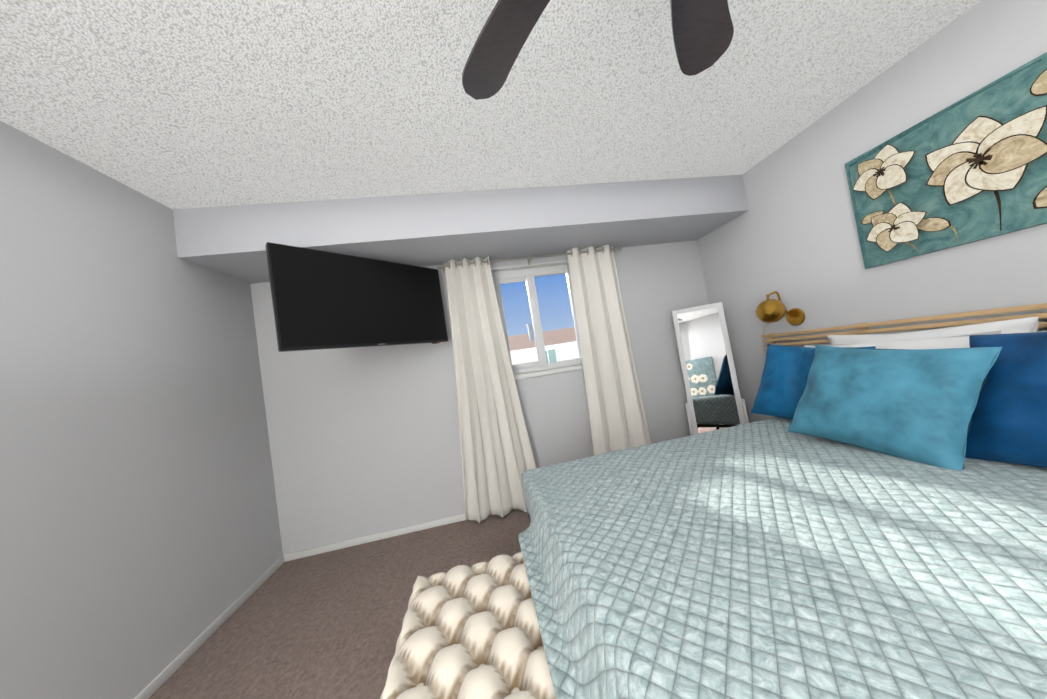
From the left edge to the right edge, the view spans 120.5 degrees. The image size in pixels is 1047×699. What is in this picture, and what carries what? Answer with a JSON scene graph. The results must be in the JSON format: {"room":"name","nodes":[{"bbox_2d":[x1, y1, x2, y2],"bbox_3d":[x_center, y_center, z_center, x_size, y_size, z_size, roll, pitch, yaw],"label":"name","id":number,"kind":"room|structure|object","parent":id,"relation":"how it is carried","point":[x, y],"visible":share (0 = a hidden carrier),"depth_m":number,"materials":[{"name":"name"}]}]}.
{"room":"bedroom","nodes":[
{"label":"bedroom","id":0,"kind":"room"},
{"bbox_2d":[0,121,282,698],"bbox_3d":[-1.726,0.276,-0.029,0.160,2.440,4.710,-8,-2,-9],"label":"wall","id":1,"kind":"structure","parent":0,"point":[140,544],"depth_m":1.35,"materials":[{"name":"paint"}]},
{"bbox_2d":[134,555,284,698],"bbox_3d":[-1.473,1.447,0.022,0.013,0.052,4.550,-8,-2,-9],"label":"baseboard","id":2,"kind":"structure","parent":1,"relation":"attached to","point":[153,686],"depth_m":1.59,"materials":[{"name":"white wood"}]},
{"bbox_2d":[149,509,530,698],"bbox_3d":[0.462,1.239,0.327,4.270,0.100,4.870,-8,-2,-9],"label":"floor","id":3,"kind":"structure","parent":0,"point":[327,625],"depth_m":1.63,"materials":[{"name":"carpet"}]},
{"bbox_2d":[380,552,555,698],"bbox_3d":[-0.073,1.042,0.724,0.544,0.479,1.009,-8,-2,-9],"label":"tufted bench","id":4,"kind":"object","parent":3,"relation":"on","point":[472,632],"visible":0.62,"depth_m":0.86,"materials":[{"name":"fabric"}]},
{"bbox_2d":[672,302,748,434],"bbox_3d":[1.660,0.338,2.716,0.505,1.466,0.539,-8,-2,-9],"label":"mirror","id":5,"kind":"object","parent":3,"relation":"on","point":[715,401],"visible":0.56,"depth_m":2.64,"materials":[{"name":"white paint"}]},
{"bbox_2d":[518,317,1046,698],"bbox_3d":[1.092,0.555,0.877,2.244,1.099,1.904,-8,-2,-9],"label":"bed","id":6,"kind":"object","parent":3,"relation":"on","point":[864,516],"visible":1,"depth_m":0.82,"materials":[{"name":"pine wood"},{"name":"cotton"},{"name":"velvet"}]},
{"bbox_2d":[250,240,708,554],"bbox_3d":[-0.082,0.120,2.696,4.270,2.440,0.160,-8,-2,-9],"label":"wall","id":7,"kind":"structure","parent":0,"point":[364,441],"depth_m":2.45,"materials":[{"name":"paint"}]},
{"bbox_2d":[265,242,447,351],"bbox_3d":[-1.021,-0.314,2.079,0.839,0.612,0.826,-8,-2,-9],"label":"tv","id":8,"kind":"object","parent":7,"relation":"attached to","point":[324,300],"visible":1,"depth_m":1.89,"materials":[{"name":"black plastic"}]},
{"bbox_2d":[284,513,467,561],"bbox_3d":[0.117,1.294,2.568,3.900,0.052,0.017,-8,-2,-9],"label":"baseboard","id":9,"kind":"structure","parent":7,"relation":"attached to","point":[426,525],"depth_m":2.36,"materials":[{"name":"white wood"}]},
{"bbox_2d":[437,247,621,273],"bbox_3d":[0.083,-0.796,2.632,1.639,0.060,0.120,-8,-2,-9],"label":"curtain rod","id":10,"kind":"object","parent":7,"relation":"attached to","point":[529,259],"visible":0.75,"depth_m":2.58,"materials":[{"name":"silver metal"}]},
{"bbox_2d":[444,256,535,522],"bbox_3d":[-0.299,0.287,2.472,0.657,2.111,0.138,-8,-2,-9],"label":"curtain","id":11,"kind":"object","parent":10,"relation":"hanging from","point":[497,455],"visible":0.94,"depth_m":2.46,"materials":[{"name":"fabric"}]},
{"bbox_2d":[567,244,650,455],"bbox_3d":[0.776,0.129,2.646,0.591,2.111,0.132,-8,-2,-9],"label":"curtain","id":12,"kind":"object","parent":10,"relation":"hanging from","point":[617,417],"visible":0.92,"depth_m":2.64,"materials":[{"name":"fabric"}]},
{"bbox_2d":[491,260,582,379],"bbox_3d":[0.145,-0.272,2.728,0.809,1.004,0.141,-8,-2,-9],"label":"window","id":13,"kind":"structure","parent":7,"relation":"in","point":[527,273],"depth_m":2.73,"materials":[{"name":"white"}]},
{"bbox_2d":[0,0,981,208],"bbox_3d":[0.078,-1.270,0.416,4.270,0.100,4.870,-8,-2,-9],"label":"ceiling","id":14,"kind":"structure","parent":0,"point":[178,104],"depth_m":1.31,"materials":[{"name":"white paint"}]},
{"bbox_2d":[172,175,748,283],"bbox_3d":[-0.189,-0.960,2.373,3.950,0.295,0.570,-8,-2,-9],"label":"soffit beam","id":15,"kind":"structure","parent":14,"relation":"attached to","point":[426,230],"depth_m":2.11,"materials":[{"name":"paint"}]},
{"bbox_2d":[462,0,733,99],"bbox_3d":[0.195,-0.991,0.404,1.249,0.487,1.243,-8,-2,-9],"label":"fan","id":16,"kind":"object","parent":14,"relation":"hanging from","point":[703,31],"visible":1,"depth_m":0.83,"materials":[{"name":"black plastic"}]},
{"bbox_2d":[698,0,1046,422],"bbox_3d":[2.290,-0.316,0.614,0.160,2.440,4.710,-8,-2,-9],"label":"wall","id":17,"kind":"structure","parent":0,"point":[790,237],"depth_m":1.75,"materials":[{"name":"paint"}]},
{"bbox_2d":[756,291,804,358],"bbox_3d":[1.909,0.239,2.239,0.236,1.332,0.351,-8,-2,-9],"label":"sconce","id":18,"kind":"object","parent":17,"relation":"attached to","point":[768,310],"visible":1,"depth_m":2.15,"materials":[{"name":"gold metal"}]},
{"bbox_2d":[761,303,1046,356],"bbox_3d":[2.068,0.230,1.141,0.258,0.827,2.490,-8,-2,-9],"label":"headboard","id":19,"kind":"object","parent":17,"relation":"attached to","point":[862,329],"visible":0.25,"depth_m":1.57,"materials":[{"name":"brown wood"}]},
{"bbox_2d":[845,52,1046,268],"bbox_3d":[2.017,-0.813,1.118,0.069,0.630,1.261,-8,-2,-9],"label":"picture","id":20,"kind":"object","parent":17,"relation":"attached to","point":[972,167],"visible":1,"depth_m":1.35,"materials":[{"name":"teal paint"}]},
{"label":"outside","id":21,"kind":"structure","parent":0,"visible":0},
{"bbox_2d":[508,323,578,364],"bbox_3d":[-3.513,2.837,16.890,26.000,7.100,6.480,-8,-2,-9],"label":"building","id":22,"kind":"structure","parent":21,"point":[528,346],"depth_m":15.12,"materials":[{"name":"paint"}]}
]}

